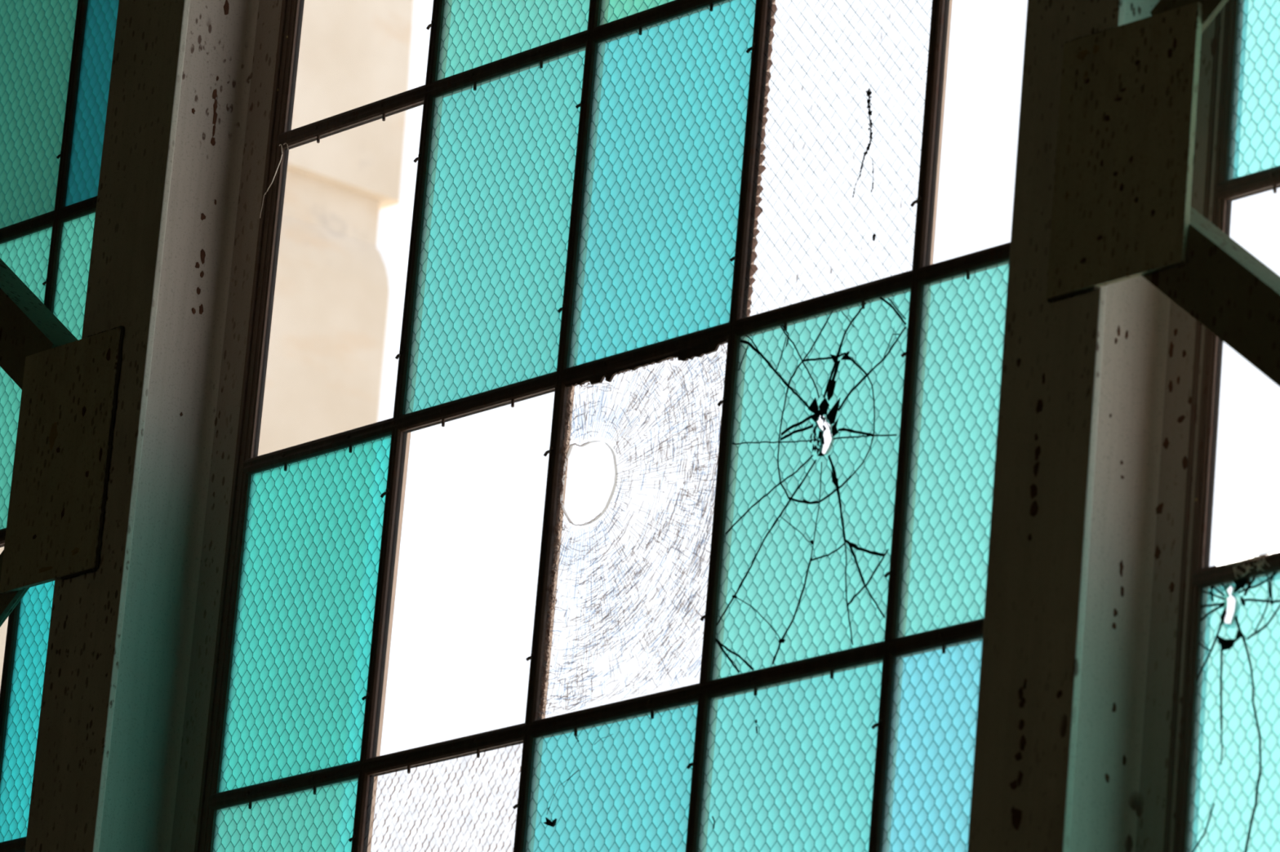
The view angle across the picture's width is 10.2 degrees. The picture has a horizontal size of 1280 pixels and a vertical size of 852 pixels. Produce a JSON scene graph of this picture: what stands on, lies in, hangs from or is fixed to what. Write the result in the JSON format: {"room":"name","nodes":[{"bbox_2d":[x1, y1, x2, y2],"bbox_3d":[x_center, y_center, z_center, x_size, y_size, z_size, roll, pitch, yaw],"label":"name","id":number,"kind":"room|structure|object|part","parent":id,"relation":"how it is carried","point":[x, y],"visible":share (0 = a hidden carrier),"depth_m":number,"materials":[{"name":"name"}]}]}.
{"room":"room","nodes":[
{"label":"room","id":0,"kind":"room"},
{"bbox_3d":[-2.867,2.865,4.318,11.500,0.200,17.200,18,-21,-37],"label":"floor","id":1,"kind":"structure","parent":0,"visible":0},
{"bbox_2d":[24,0,282,851],"bbox_3d":[-0.776,0.096,11.443,0.208,9.600,0.188,18,-21,-37],"label":"steel column","id":2,"kind":"structure","parent":1,"relation":"on","point":[121,742],"depth_m":11.46,"materials":[{"name":"metal"}]},
{"bbox_2d":[0,325,124,594],"bbox_3d":[-0.922,0.056,11.462,0.012,0.408,0.264,18,-21,-37],"label":"gusset plate","id":3,"kind":"object","parent":2,"relation":"attached to","point":[64,446],"visible":1,"depth_m":11.45,"materials":[{"name":"paint"}]},
{"bbox_2d":[0,550,29,626],"bbox_3d":[-1.566,0.989,11.973,0.082,1.432,1.858,18,-21,-37],"label":"diagonal brace","id":4,"kind":"object","parent":3,"relation":"attached to","point":[8,602],"visible":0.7,"depth_m":11.50,"materials":[{"name":"paint"}]},
{"bbox_2d":[0,258,77,389],"bbox_3d":[-1.393,-0.508,12.378,0.082,1.263,1.634,18,-21,-37],"label":"diagonal brace","id":5,"kind":"object","parent":3,"relation":"attached to","point":[28,327],"visible":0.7,"depth_m":11.68,"materials":[{"name":"paint"}]},
{"bbox_2d":[967,0,1225,851],"bbox_3d":[0.647,-0.291,9.789,0.210,9.600,0.188,18,-21,-37],"label":"steel column","id":6,"kind":"structure","parent":1,"relation":"on","point":[1074,708],"depth_m":9.63,"materials":[{"name":"metal"}]},
{"bbox_2d":[1046,1,1203,302],"bbox_3d":[0.647,-0.367,9.637,0.012,0.376,0.267,18,-21,-37],"label":"gusset plate","id":7,"kind":"object","parent":6,"relation":"attached to","point":[1127,109],"visible":1,"depth_m":9.63,"materials":[{"name":"paint"}]},
{"bbox_2d":[1150,0,1228,33],"bbox_3d":[1.283,-1.210,9.258,0.082,1.251,1.618,18,-21,-37],"label":"diagonal brace","id":8,"kind":"object","parent":7,"relation":"attached to","point":[1211,8],"visible":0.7,"depth_m":9.59,"materials":[{"name":"paint"}]},
{"bbox_2d":[1142,206,1279,386],"bbox_3d":[1.224,0.240,8.726,0.082,1.486,1.930,18,-21,-37],"label":"diagonal brace","id":9,"kind":"object","parent":6,"relation":"attached to","point":[1221,285],"visible":0.7,"depth_m":9.42,"materials":[{"name":"paint"}]},
{"bbox_3d":[1.679,-0.445,9.003,0.328,9.600,17.200,18,-21,-37],"label":"wall","id":10,"kind":"structure","parent":0,"visible":0},
{"bbox_2d":[0,0,119,851],"bbox_3d":[-1.382,0.007,12.432,0.035,3.876,2.003,18,-21,-37],"label":"window","id":11,"kind":"structure","parent":10,"relation":"in","point":[56,55],"depth_m":12.07,"materials":[{"name":"glass"}]},
{"bbox_3d":[-1.121,-0.052,12.120,0.006,0.550,0.400,18,-21,-37],"label":"glass pane","id":12,"kind":"part","parent":11,"relation":"part of","materials":[{"name":"teal glass"}]},
{"bbox_3d":[-0.919,0.405,11.671,0.006,0.550,0.369,18,-21,-37],"label":"glass pane","id":13,"kind":"part","parent":11,"relation":"part of","materials":[{"name":"teal glass"}]},
{"bbox_3d":[-1.076,-0.577,12.281,0.006,0.550,0.400,18,-21,-37],"label":"glass pane","id":14,"kind":"part","parent":11,"relation":"part of","materials":[{"name":"teal glass"}]},
{"bbox_3d":[-0.874,-0.119,11.833,0.006,0.550,0.369,18,-21,-37],"label":"glass pane","id":15,"kind":"part","parent":11,"relation":"part of","materials":[{"name":"teal glass"}]},
{"bbox_3d":[-0.829,-0.643,11.995,0.006,0.550,0.369,18,-21,-37],"label":"glass pane","id":16,"kind":"part","parent":11,"relation":"part of","materials":[{"name":"teal glass"}]},
{"bbox_2d":[194,0,1010,851],"bbox_3d":[0.034,-0.378,10.787,0.035,3.876,2.003,18,-21,-37],"label":"window","id":17,"kind":"structure","parent":10,"relation":"in","point":[586,209],"depth_m":10.68,"materials":[{"name":"glass"}]},
{"bbox_2d":[259,142,288,217],"bbox_3d":[-0.587,-0.396,11.558,0.003,0.121,0.053,20,-23,-41],"label":"cobweb","id":18,"kind":"object","parent":17,"relation":"attached to","point":[285,143],"visible":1,"depth_m":11.56,"materials":[{"name":"fabric"}]},
{"bbox_3d":[-0.564,0.820,11.044,0.006,0.550,0.391,18,-21,-37],"label":"glass pane","id":19,"kind":"part","parent":17,"relation":"part of","materials":[{"name":"teal glass"}]},
{"bbox_3d":[-0.518,0.296,11.206,0.006,0.550,0.391,18,-21,-37],"label":"glass pane","id":20,"kind":"part","parent":17,"relation":"part of","materials":[{"name":"teal glass"}]},
{"bbox_3d":[-0.309,0.751,10.749,0.006,0.550,0.400,18,-21,-37],"label":"glass pane","id":21,"kind":"part","parent":17,"relation":"part of","materials":[{"name":"white glass"}]},
{"bbox_3d":[-0.219,-0.297,11.072,0.006,0.550,0.400,18,-21,-37],"label":"glass pane","id":22,"kind":"part","parent":17,"relation":"part of","materials":[{"name":"teal glass"}]},
{"bbox_3d":[-0.174,-0.822,11.233,0.006,0.550,0.400,18,-21,-37],"label":"glass pane","id":23,"kind":"part","parent":17,"relation":"part of","materials":[{"name":"teal glass"}]},
{"bbox_2d":[543,733,613,826],"bbox_3d":[-0.091,0.522,10.558,0.004,0.124,0.143,18,-21,-37],"label":"crack","id":24,"kind":"object","parent":17,"relation":"attached to","point":[549,823],"visible":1,"depth_m":10.58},
{"bbox_3d":[-0.007,0.157,10.612,0.006,0.550,0.400,18,-21,-37],"label":"glass pane","id":25,"kind":"part","parent":17,"relation":"part of","materials":[{"name":"white glass"}]},
{"bbox_3d":[-0.053,0.681,10.450,0.006,0.550,0.400,18,-21,-37],"label":"glass pane","id":26,"kind":"part","parent":17,"relation":"part of","materials":[{"name":"teal glass"}]},
{"bbox_3d":[0.083,-0.891,10.935,0.006,0.550,0.400,18,-21,-37],"label":"glass pane","id":27,"kind":"part","parent":17,"relation":"part of","materials":[{"name":"teal glass"}]},
{"bbox_3d":[0.038,-0.367,10.773,0.006,0.550,0.400,18,-21,-37],"label":"glass pane","id":28,"kind":"part","parent":17,"relation":"part of","materials":[{"name":"teal glass"}]},
{"bbox_3d":[0.204,0.611,10.152,0.006,0.550,0.400,18,-21,-37],"label":"glass pane","id":29,"kind":"part","parent":17,"relation":"part of","materials":[{"name":"teal glass"}]},
{"bbox_3d":[0.249,0.087,10.313,0.006,0.550,0.400,18,-21,-37],"label":"glass pane","id":30,"kind":"part","parent":17,"relation":"part of","materials":[{"name":"teal glass"}]},
{"bbox_3d":[0.295,-0.437,10.475,0.006,0.550,0.400,18,-21,-37],"label":"glass pane","id":31,"kind":"part","parent":17,"relation":"part of","materials":[{"name":"white glass"}]},
{"bbox_3d":[0.451,0.544,9.865,0.006,0.550,0.369,18,-21,-37],"label":"glass pane","id":32,"kind":"part","parent":17,"relation":"part of","materials":[{"name":"blue glass"}]},
{"bbox_3d":[0.496,0.020,10.027,0.006,0.550,0.369,18,-21,-37],"label":"glass pane","id":33,"kind":"part","parent":17,"relation":"part of","materials":[{"name":"teal glass"}]},
{"bbox_2d":[1163,0,1279,851],"bbox_3d":[1.449,-0.762,9.142,0.034,3.876,2.003,18,-21,-37],"label":"window","id":34,"kind":"structure","parent":10,"relation":"in","point":[1228,797],"depth_m":9.57,"materials":[{"name":"glass"}]},
{"bbox_3d":[0.852,0.435,9.399,0.006,0.550,0.391,18,-21,-37],"label":"glass pane","id":35,"kind":"part","parent":34,"relation":"part of","materials":[{"name":"teal glass"}]},
{"bbox_2d":[1226,550,1275,578],"bbox_3d":[0.809,0.186,9.535,0.002,0.028,0.092,18,-21,-37],"label":"cobweb","id":36,"kind":"object","parent":34,"relation":"attached to","point":[1248,567],"visible":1,"depth_m":9.53,"materials":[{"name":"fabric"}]},
{"bbox_3d":[0.942,-0.613,9.722,0.006,0.550,0.391,18,-21,-37],"label":"glass pane","id":37,"kind":"part","parent":34,"relation":"part of","materials":[{"name":"teal glass"}]},
{"label":"outside","id":38,"kind":"structure","parent":0,"visible":0},
{"bbox_3d":[33.431,16.127,37.004,89.500,0.280,120.000,18,-21,-37],"label":"ground","id":39,"kind":"structure","parent":38,"visible":0},
{"bbox_2d":[0,0,414,688],"bbox_3d":[-3.343,-1.911,21.939,2.640,19.158,5.600,18,-21,-37],"label":"building exterior","id":40,"kind":"structure","parent":39,"relation":"on","point":[324,375],"depth_m":20.03,"materials":[{"name":"beige concrete"}]}
]}

